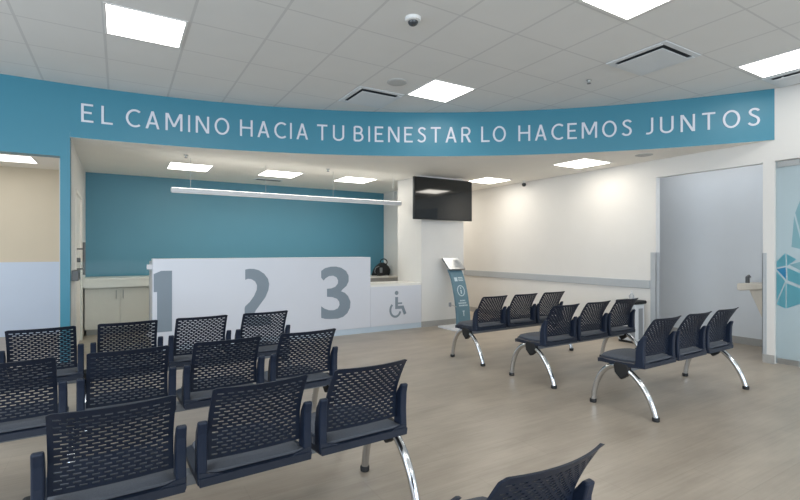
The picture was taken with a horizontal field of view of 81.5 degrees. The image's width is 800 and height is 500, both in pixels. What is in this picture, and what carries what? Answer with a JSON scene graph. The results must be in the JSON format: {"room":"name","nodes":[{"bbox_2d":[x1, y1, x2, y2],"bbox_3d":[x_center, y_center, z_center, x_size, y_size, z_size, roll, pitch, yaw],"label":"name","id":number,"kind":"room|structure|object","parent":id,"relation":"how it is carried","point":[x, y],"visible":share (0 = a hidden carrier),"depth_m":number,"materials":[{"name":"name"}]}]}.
{"room":"hospital interior","nodes":[
{"label":"hospital interior","id":0,"kind":"room"},
{"bbox_2d":[59,140,85,362],"bbox_3d":[-4.565,0.024,6.512,0.112,2.623,2.631,0,0,-31],"label":"wall","id":1,"kind":"structure","parent":0,"point":[78,174],"depth_m":5.81,"materials":[{"name":"white paint"}]},
{"bbox_2d":[71,270,79,280],"bbox_3d":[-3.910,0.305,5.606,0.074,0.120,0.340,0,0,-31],"label":"switch plate","id":2,"kind":"object","parent":1,"relation":"attached to","point":[75,274],"visible":1,"depth_m":5.46,"materials":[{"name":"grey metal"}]},
{"bbox_2d":[75,189,85,344],"bbox_3d":[-4.455,0.275,6.416,0.202,2.120,1.130,0,0,-31],"label":"door","id":3,"kind":"structure","parent":1,"relation":"in","point":[80,246],"depth_m":6.59,"materials":[{"name":"beige wood"}]},
{"bbox_2d":[0,166,383,336],"bbox_3d":[-4.567,0.024,8.101,9.750,2.623,0.108,0,0,-31],"label":"wall","id":4,"kind":"structure","parent":0,"point":[132,221],"depth_m":8.15,"materials":[{"name":"teal paint"}]},
{"bbox_2d":[0,137,770,192],"bbox_3d":[-2.167,-1.318,5.488,11.160,0.060,6.862,0,0,-31],"label":"ceiling","id":5,"kind":"structure","parent":0,"point":[96,156],"depth_m":6.99,"materials":[{"name":"white paint"}]},
{"bbox_2d":[0,154,38,163],"bbox_3d":[-5.750,-1.285,6.335,1.236,0.006,0.646,0,0,-31],"label":"recessed light","id":6,"kind":"object","parent":5,"relation":"in","point":[3,157],"visible":1,"depth_m":6.57,"materials":[{"name":"white plastic"}]},
{"bbox_2d":[166,162,212,171],"bbox_3d":[-3.264,-1.285,7.199,0.606,0.006,0.636,0,0,-31],"label":"recessed light","id":7,"kind":"object","parent":5,"relation":"in","point":[172,165],"visible":1,"depth_m":7.14,"materials":[{"name":"white plastic"}]},
{"bbox_2d":[253,178,282,181],"bbox_3d":[-2.412,-1.283,8.507,0.500,0.010,0.180,0,0,-31],"label":"ceiling vent","id":8,"kind":"object","parent":5,"relation":"in","point":[255,178],"visible":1,"depth_m":8.46,"materials":[{"name":"grey metal"}]},
{"bbox_2d":[258,170,303,177],"bbox_3d":[-2.034,-1.285,7.871,0.626,0.006,0.616,0,0,-31],"label":"recessed light","id":9,"kind":"object","parent":5,"relation":"in","point":[272,173],"visible":1,"depth_m":7.90,"materials":[{"name":"white plastic"}]},
{"bbox_2d":[171,158,401,205],"bbox_3d":[-1.571,-1.040,7.345,3.700,0.495,0.070,0,0,-31],"label":"pendant light","id":10,"kind":"object","parent":5,"relation":"hanging from","point":[190,190],"visible":1,"depth_m":7.11,"materials":[{"name":"white plastic"}]},
{"bbox_2d":[174,187,398,201],"bbox_3d":[-1.571,-0.861,7.345,3.680,0.004,0.044,0,0,-31],"label":"diffuser","id":11,"kind":"object","parent":10,"relation":"attached to","point":[175,188],"depth_m":7.13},
{"bbox_2d":[172,192,400,205],"bbox_3d":[-1.571,-0.797,7.345,3.680,0.008,0.056,0,0,-31],"label":"diffuser","id":12,"kind":"object","parent":10,"relation":"attached to","point":[204,193],"depth_m":7.26,"materials":[{"name":"white plastic"}]},
{"bbox_2d":[333,176,377,183],"bbox_3d":[-0.826,-1.285,8.530,0.636,0.006,0.616,0,0,-31],"label":"recessed light","id":13,"kind":"object","parent":5,"relation":"in","point":[346,178],"visible":1,"depth_m":8.46,"materials":[{"name":"white plastic"}]},
{"bbox_2d":[335,177,375,182],"bbox_3d":[-0.826,-1.286,8.530,0.600,0.002,0.580,0,0,-31],"label":"diffuser","id":14,"kind":"object","parent":13,"relation":"attached to","point":[344,179],"depth_m":8.47,"materials":[{"name":"white plastic"}]},
{"bbox_2d":[470,177,509,183],"bbox_3d":[1.644,-1.285,8.607,0.606,0.006,0.596,0,0,-31],"label":"recessed light","id":15,"kind":"object","parent":5,"relation":"in","point":[487,180],"visible":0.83,"depth_m":8.58,"materials":[{"name":"white plastic"}]},
{"bbox_2d":[553,158,611,168],"bbox_3d":[2.704,-1.285,6.914,0.611,0.006,0.591,0,0,-31],"label":"recessed light","id":16,"kind":"object","parent":5,"relation":"in","point":[585,162],"visible":1,"depth_m":6.89,"materials":[{"name":"white plastic"}]},
{"bbox_2d":[635,153,652,156],"bbox_3d":[3.306,-1.284,6.286,0.220,0.008,0.220,0,0,-31],"label":"ceiling vent","id":17,"kind":"object","parent":5,"relation":"in","point":[643,154],"visible":1,"depth_m":6.28,"materials":[{"name":"grey metal"}]},
{"bbox_2d":[0,74,774,362],"bbox_3d":[-1.663,-0.278,5.266,11.935,3.225,1.980,0,0,-11],"label":"wall","id":18,"kind":"structure","parent":0,"point":[40,118],"depth_m":5.88,"materials":[{"name":"teal paint"}]},
{"bbox_2d":[81,103,759,142],"bbox_3d":[0.286,-1.583,5.893,7.931,0.215,0.968,0,0,-1],"label":"slogan lettering","id":19,"kind":"object","parent":18,"relation":"attached to","point":[167,115],"visible":1,"depth_m":6.06,"materials":[{"name":"silver metal"}]},
{"bbox_2d":[762,253,766,353],"bbox_3d":[4.365,0.635,5.535,0.086,1.200,0.044,0,0,-31],"label":"trim","id":20,"kind":"structure","parent":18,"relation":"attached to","point":[764,255],"depth_m":5.51,"materials":[{"name":"grey plastic"}]},
{"bbox_2d":[384,191,397,275],"bbox_3d":[0.154,0.024,9.857,0.150,2.623,1.780,0,0,-31],"label":"wall partition","id":21,"kind":"structure","parent":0,"point":[390,211],"depth_m":10.28,"materials":[{"name":"white paint"}]},
{"bbox_2d":[0,0,799,112],"bbox_3d":[0.365,-1.930,1.272,11.340,0.080,12.200,0,0,-31],"label":"ceiling","id":22,"kind":"structure","parent":0,"point":[517,55],"depth_m":4.40,"materials":[{"name":"tile"}]},
{"bbox_2d":[103,2,187,48],"bbox_3d":[-2.158,-1.887,3.938,0.596,0.006,0.596,0,0,-31],"label":"recessed light","id":23,"kind":"object","parent":22,"relation":"in","point":[121,21],"visible":1,"depth_m":3.92,"materials":[{"name":"white plastic"}]},
{"bbox_2d":[338,86,403,108],"bbox_3d":[-0.361,-1.874,5.751,0.607,0.032,0.607,0,0,-31],"label":"ceiling vent","id":24,"kind":"object","parent":22,"relation":"in","point":[365,96],"visible":1,"depth_m":5.68,"materials":[{"name":"white metal"}]},
{"bbox_2d":[387,78,406,85],"bbox_3d":[-0.034,-1.885,5.220,0.224,0.011,0.224,0,0,-31],"label":"ceiling speaker","id":25,"kind":"object","parent":22,"relation":"attached to","point":[396,81],"visible":1,"depth_m":5.21},
{"bbox_2d":[405,14,420,26],"bbox_3d":[0.106,-1.857,3.780,0.132,0.065,0.132,0,0,-31],"label":"security camera","id":26,"kind":"object","parent":22,"relation":"attached to","point":[412,20],"visible":1,"depth_m":3.74,"materials":[{"name":"white plastic"}]},
{"bbox_2d":[406,79,475,102],"bbox_3d":[0.483,-1.887,5.532,0.596,0.006,0.596,0,0,-31],"label":"recessed light","id":27,"kind":"object","parent":22,"relation":"in","point":[436,90],"visible":1,"depth_m":5.52,"materials":[{"name":"white plastic"}]},
{"bbox_2d":[579,0,671,20],"bbox_3d":[1.763,-1.887,3.412,0.596,0.006,0.596,0,0,-31],"label":"recessed light","id":28,"kind":"object","parent":22,"relation":"in","point":[626,10],"visible":1,"depth_m":3.60,"materials":[{"name":"white plastic"}]},
{"bbox_2d":[606,40,700,75],"bbox_3d":[2.499,-1.874,4.594,0.607,0.032,0.607,0,0,-31],"label":"ceiling vent","id":29,"kind":"object","parent":22,"relation":"in","point":[664,54],"visible":1,"depth_m":4.53,"materials":[{"name":"white metal"}]},
{"bbox_2d":[736,48,799,77],"bbox_3d":[3.878,-1.887,4.688,0.596,0.006,0.596,0,0,-31],"label":"recessed light","id":30,"kind":"object","parent":22,"relation":"in","point":[784,62],"visible":1,"depth_m":4.75,"materials":[{"name":"white plastic"}]},
{"bbox_2d":[761,69,799,87],"bbox_3d":[4.356,-1.874,4.991,0.493,0.032,0.605,0,0,-31],"label":"ceiling vent","id":31,"kind":"object","parent":22,"relation":"in","point":[789,78],"visible":1,"depth_m":5.08,"materials":[{"name":"white metal"}]},
{"bbox_2d":[0,311,799,499],"bbox_3d":[-0.127,1.375,2.727,16.600,0.080,15.200,0,0,-31],"label":"floor","id":32,"kind":"structure","parent":0,"point":[471,427],"depth_m":3.51,"materials":[{"name":"grey wood"}]},
{"bbox_2d":[85,286,148,335],"bbox_3d":[-4.615,0.964,7.646,0.938,0.742,0.617,0,0,-31],"label":"base cabinet","id":33,"kind":"object","parent":32,"relation":"on","point":[110,304],"visible":0.75,"depth_m":7.38,"materials":[{"name":"grey laminate"}]},
{"bbox_2d":[83,275,148,287],"bbox_3d":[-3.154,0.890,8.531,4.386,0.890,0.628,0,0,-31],"label":"countertop","id":34,"kind":"structure","parent":33,"relation":"on","point":[105,281],"depth_m":7.39,"materials":[{"name":"beige stone"}]},
{"bbox_2d":[0,310,296,433],"bbox_3d":[-2.195,0.938,3.727,2.666,0.794,0.619,0,0,-33],"label":"bench","id":35,"kind":"object","parent":32,"relation":"on","point":[70,371],"visible":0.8,"depth_m":3.57,"materials":[{"name":"grey paint"}]},
{"bbox_2d":[8,363,77,380],"bbox_3d":[-2.647,0.903,3.464,0.408,0.056,0.443,0,0,-33],"label":"seat cushion","id":36,"kind":"object","parent":35,"relation":"on","point":[70,373],"depth_m":3.36,"materials":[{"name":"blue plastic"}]},
{"bbox_2d":[96,355,157,369],"bbox_3d":[-2.209,0.903,3.749,0.408,0.056,0.443,0,0,-33],"label":"seat cushion","id":37,"kind":"object","parent":35,"relation":"on","point":[139,355],"depth_m":3.62,"materials":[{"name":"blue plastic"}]},
{"bbox_2d":[174,347,221,361],"bbox_3d":[-1.772,0.903,4.034,0.408,0.056,0.443,0,0,-33],"label":"seat cushion","id":38,"kind":"object","parent":35,"relation":"on","point":[186,357],"depth_m":3.82,"materials":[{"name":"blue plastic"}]},
{"bbox_2d":[231,341,284,353],"bbox_3d":[-1.335,0.903,4.319,0.408,0.056,0.443,0,0,-33],"label":"seat cushion","id":39,"kind":"object","parent":35,"relation":"on","point":[268,348],"depth_m":4.17,"materials":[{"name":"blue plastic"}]},
{"bbox_2d":[0,328,339,462],"bbox_3d":[-1.627,0.938,2.762,2.666,0.794,0.619,0,0,-34],"label":"bench","id":40,"kind":"object","parent":32,"relation":"on","point":[19,421],"visible":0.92,"depth_m":2.67,"materials":[{"name":"grey paint"}]},
{"bbox_2d":[0,402,55,432],"bbox_3d":[-2.076,0.903,2.496,0.408,0.056,0.443,0,0,-34],"label":"seat cushion","id":41,"kind":"object","parent":40,"relation":"on","point":[34,424],"depth_m":2.37,"materials":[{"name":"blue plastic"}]},
{"bbox_2d":[85,388,167,416],"bbox_3d":[-1.641,0.903,2.784,0.408,0.056,0.443,0,0,-34],"label":"seat cushion","id":42,"kind":"object","parent":40,"relation":"on","point":[129,402],"depth_m":2.66,"materials":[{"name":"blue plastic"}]},
{"bbox_2d":[181,376,250,399],"bbox_3d":[-1.206,0.903,3.072,0.408,0.056,0.443,0,0,-34],"label":"seat cushion","id":43,"kind":"object","parent":40,"relation":"on","point":[205,394],"depth_m":2.87,"materials":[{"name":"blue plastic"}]},
{"bbox_2d":[264,365,331,385],"bbox_3d":[-0.771,0.903,3.360,0.408,0.056,0.443,0,0,-34],"label":"seat cushion","id":44,"kind":"object","parent":40,"relation":"on","point":[319,378],"depth_m":3.24,"materials":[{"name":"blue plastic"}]},
{"bbox_2d":[23,359,419,499],"bbox_3d":[-0.714,0.938,2.145,1.622,0.794,0.619,0,0,-33],"label":"bench","id":45,"kind":"object","parent":32,"relation":"on","point":[236,451],"visible":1,"depth_m":1.90,"materials":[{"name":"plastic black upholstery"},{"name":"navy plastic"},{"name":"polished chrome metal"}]},
{"bbox_2d":[47,447,175,499],"bbox_3d":[-1.165,0.903,1.881,0.408,0.056,0.443,0,0,-33],"label":"seat cushion","id":46,"kind":"object","parent":45,"relation":"on","point":[157,485],"depth_m":1.75,"materials":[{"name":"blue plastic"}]},
{"bbox_2d":[192,423,302,471],"bbox_3d":[-0.728,0.903,2.167,0.408,0.056,0.443,0,0,-33],"label":"seat cushion","id":47,"kind":"object","parent":45,"relation":"on","point":[289,452],"depth_m":2.00,"materials":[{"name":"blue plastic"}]},
{"bbox_2d":[311,406,399,442],"bbox_3d":[-0.291,0.903,2.453,0.408,0.056,0.443,0,0,-33],"label":"seat cushion","id":48,"kind":"object","parent":45,"relation":"on","point":[382,429],"depth_m":2.29,"materials":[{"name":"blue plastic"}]},
{"bbox_2d":[149,257,420,349],"bbox_3d":[-1.591,0.725,7.284,4.097,1.220,0.804,0,0,-31],"label":"reception desk","id":49,"kind":"object","parent":32,"relation":"on","point":[317,293],"depth_m":6.79,"materials":[{"name":"white laminate"}]},
{"bbox_2d":[151,257,321,261],"bbox_3d":[-1.908,0.135,6.855,3.102,0.040,0.290,0,0,-31],"label":"countertop","id":50,"kind":"structure","parent":49,"relation":"on","point":[286,257],"depth_m":6.28,"materials":[{"name":"white laminate"}]},
{"bbox_2d":[370,275,397,281],"bbox_3d":[-0.707,0.948,9.995,1.178,0.775,0.645,0,0,-31],"label":"desk","id":51,"kind":"object","parent":32,"relation":"on","point":[374,278],"visible":0.2,"depth_m":9.86,"materials":[{"name":"beige stone"}]},
{"bbox_2d":[372,258,389,275],"bbox_3d":[-0.414,0.370,10.094,0.440,0.372,0.253,0,0,-31],"label":"backpack","id":52,"kind":"object","parent":51,"relation":"on","point":[381,269],"visible":1,"depth_m":10.02,"materials":[{"name":"black fabric"}]},
{"bbox_2d":[438,258,469,330],"bbox_3d":[1.007,0.736,7.976,0.584,1.198,0.516,0,0,-31],"label":"kiosk","id":53,"kind":"object","parent":32,"relation":"on","point":[455,267],"visible":0.96,"depth_m":7.92,"materials":[{"name":"metal"}]},
{"bbox_2d":[450,291,573,366],"bbox_3d":[1.469,0.938,5.986,1.622,0.794,0.607,0,0,-32],"label":"bench","id":54,"kind":"object","parent":32,"relation":"on","point":[504,321],"visible":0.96,"depth_m":5.70,"materials":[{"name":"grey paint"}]},
{"bbox_2d":[458,320,503,326],"bbox_3d":[0.968,0.903,5.717,0.408,0.056,0.443,0,0,-32],"label":"seat cushion","id":55,"kind":"object","parent":54,"relation":"on","point":[468,323],"depth_m":5.59,"materials":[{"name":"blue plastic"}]},
{"bbox_2d":[494,318,532,322],"bbox_3d":[1.410,0.903,5.994,0.408,0.056,0.443,0,0,-32],"label":"seat cushion","id":56,"kind":"object","parent":54,"relation":"on","point":[512,320],"depth_m":5.84,"materials":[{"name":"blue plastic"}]},
{"bbox_2d":[517,314,559,319],"bbox_3d":[1.852,0.903,6.272,0.408,0.056,0.443,0,0,-32],"label":"seat cushion","id":57,"kind":"object","parent":54,"relation":"on","point":[543,316],"depth_m":6.07,"materials":[{"name":"black plastic"}]},
{"bbox_2d":[451,443,604,499],"bbox_3d":[-0.176,0.938,1.150,1.622,0.794,0.619,0,0,-33],"label":"bench","id":58,"kind":"object","parent":32,"relation":"on","point":[559,482],"visible":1,"depth_m":1.20,"materials":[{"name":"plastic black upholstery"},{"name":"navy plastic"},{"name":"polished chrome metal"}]},
{"bbox_2d":[466,496,487,499],"bbox_3d":[0.249,0.903,1.453,0.408,0.056,0.443,0,0,-33],"label":"seat cushion","id":59,"kind":"object","parent":58,"relation":"on","point":[482,497],"depth_m":1.66,"materials":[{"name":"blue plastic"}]},
{"bbox_2d":[509,298,637,388],"bbox_3d":[1.999,0.938,5.126,1.622,0.794,0.607,0,0,-32],"label":"bench","id":60,"kind":"object","parent":32,"relation":"on","point":[572,332],"visible":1,"depth_m":4.85,"materials":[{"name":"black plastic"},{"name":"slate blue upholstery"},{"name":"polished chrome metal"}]},
{"bbox_2d":[518,331,572,341],"bbox_3d":[1.499,0.903,4.856,0.408,0.056,0.443,0,0,-32],"label":"seat cushion","id":61,"kind":"object","parent":60,"relation":"on","point":[531,336],"depth_m":4.73,"materials":[{"name":"black plastic"}]},
{"bbox_2d":[553,328,603,335],"bbox_3d":[1.940,0.903,5.135,0.408,0.056,0.443,0,0,-32],"label":"seat cushion","id":62,"kind":"object","parent":60,"relation":"on","point":[589,332],"depth_m":4.98,"materials":[{"name":"black plastic"}]},
{"bbox_2d":[585,323,630,331],"bbox_3d":[2.382,0.903,5.414,0.408,0.056,0.443,0,0,-32],"label":"seat cushion","id":63,"kind":"object","parent":60,"relation":"on","point":[614,328],"depth_m":5.25,"materials":[{"name":"black plastic"}]},
{"bbox_2d":[616,299,646,343],"bbox_3d":[3.358,1.030,6.745,0.280,0.610,0.320,0,0,-31],"label":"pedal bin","id":64,"kind":"object","parent":32,"relation":"on","point":[638,306],"visible":0.44,"depth_m":6.62,"materials":[{"name":"white metal"}]},
{"bbox_2d":[590,307,748,422],"bbox_3d":[2.507,0.938,4.265,1.622,0.794,0.607,0,0,-32],"label":"bench","id":65,"kind":"object","parent":32,"relation":"on","point":[672,347],"visible":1,"depth_m":3.97,"materials":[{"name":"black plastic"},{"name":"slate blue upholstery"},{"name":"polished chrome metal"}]},
{"bbox_2d":[600,348,671,362],"bbox_3d":[2.007,0.903,3.994,0.408,0.056,0.443,0,0,-32],"label":"seat cushion","id":66,"kind":"object","parent":65,"relation":"on","point":[627,355],"depth_m":3.89,"materials":[{"name":"black plastic"}]},
{"bbox_2d":[635,342,701,354],"bbox_3d":[2.449,0.903,4.273,0.408,0.056,0.443,0,0,-32],"label":"seat cushion","id":67,"kind":"object","parent":65,"relation":"on","point":[688,350],"depth_m":4.12,"materials":[{"name":"black plastic"}]},
{"bbox_2d":[683,339,728,347],"bbox_3d":[2.890,0.903,4.552,0.408,0.056,0.443,0,0,-32],"label":"seat cushion","id":68,"kind":"object","parent":65,"relation":"on","point":[715,343],"depth_m":4.39,"materials":[{"name":"black plastic"}]},
{"bbox_2d":[398,175,462,321],"bbox_3d":[0.559,0.024,8.583,0.922,2.623,0.800,0,0,-31],"label":"wall pillar","id":69,"kind":"structure","parent":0,"point":[422,244],"depth_m":8.25,"materials":[{"name":"white paint"}]},
{"bbox_2d":[421,318,455,326],"bbox_3d":[0.567,1.285,8.581,0.934,0.100,0.812,0,0,-31],"label":"baseboard","id":70,"kind":"structure","parent":69,"relation":"attached to","point":[445,321],"depth_m":8.17,"materials":[{"name":"grey plastic"}]},
{"bbox_2d":[413,176,471,220],"bbox_3d":[0.708,-0.869,8.080,1.236,0.712,0.211,0,0,-31],"label":"television","id":71,"kind":"object","parent":69,"relation":"attached to","point":[433,198],"visible":1,"depth_m":7.96,"materials":[{"name":"black plastic"}]},
{"bbox_2d":[463,83,799,363],"bbox_3d":[4.605,-0.278,5.144,0.080,3.225,14.450,0,0,-31],"label":"wall","id":72,"kind":"structure","parent":0,"point":[601,223],"depth_m":7.48,"materials":[{"name":"white paint"}]},
{"bbox_2d":[463,270,649,288],"bbox_3d":[2.218,0.500,9.000,0.022,0.120,5.380,0,0,-31],"label":"trim","id":73,"kind":"structure","parent":72,"relation":"attached to","point":[632,283],"depth_m":7.93,"materials":[{"name":"grey plastic"}]},
{"bbox_2d":[469,306,650,342],"bbox_3d":[2.243,1.285,8.969,0.012,0.100,5.460,0,0,-31],"label":"baseboard","id":74,"kind":"structure","parent":72,"relation":"attached to","point":[472,309],"depth_m":9.97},
{"bbox_2d":[650,252,658,333],"bbox_3d":[3.672,0.635,6.683,0.086,1.200,0.081,0,0,-31],"label":"trim","id":75,"kind":"structure","parent":72,"relation":"attached to","point":[654,256],"depth_m":6.66,"materials":[{"name":"grey plastic"}]},
{"bbox_2d":[656,163,762,251],"bbox_3d":[4.025,-0.504,6.106,0.089,1.078,1.284,0,0,-31],"label":"trim","id":76,"kind":"structure","parent":72,"relation":"attached to","point":[657,178],"depth_m":6.63,"materials":[{"name":"grey metal"}]},
{"bbox_2d":[762,354,774,363],"bbox_3d":[4.350,1.285,5.477,0.012,0.100,0.116,0,0,-31],"label":"baseboard","id":77,"kind":"object","parent":72,"relation":"attached to","point":[766,358],"visible":1,"depth_m":5.47,"materials":[{"name":"grey"}]},
{"bbox_2d":[776,159,799,366],"bbox_3d":[4.671,0.146,5.027,0.032,2.354,0.981,0,0,-31],"label":"wall panel","id":78,"kind":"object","parent":72,"relation":"in","point":[787,172],"depth_m":5.34,"materials":[{"name":"clear glass"}]},
{"bbox_2d":[659,159,794,338],"bbox_3d":[4.038,-0.155,7.167,1.040,2.980,3.300,0,0,-31],"label":"wall","id":79,"kind":"structure","parent":0,"point":[711,222],"depth_m":6.94,"materials":[{"name":"white paint"}]},
{"bbox_2d":[660,326,761,346],"bbox_3d":[4.392,1.285,7.381,0.012,0.100,3.100,0,0,-31],"label":"baseboard","id":80,"kind":"structure","parent":79,"relation":"attached to","point":[735,339],"depth_m":6.56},
{"bbox_2d":[737,275,761,316],"bbox_3d":[4.599,0.663,5.927,0.400,0.697,0.373,0,0,-31],"label":"fountain","id":81,"kind":"object","parent":79,"relation":"attached to","point":[755,288],"visible":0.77,"depth_m":5.84,"materials":[{"name":"beige ceramic"}]},
{"bbox_2d":[737,282,761,290],"bbox_3d":[4.601,0.472,5.924,0.400,0.095,0.365,0,0,-31],"label":"basin","id":82,"kind":"object","parent":81,"relation":"in","point":[752,286],"depth_m":5.88,"materials":[{"name":"beige ceramic"}]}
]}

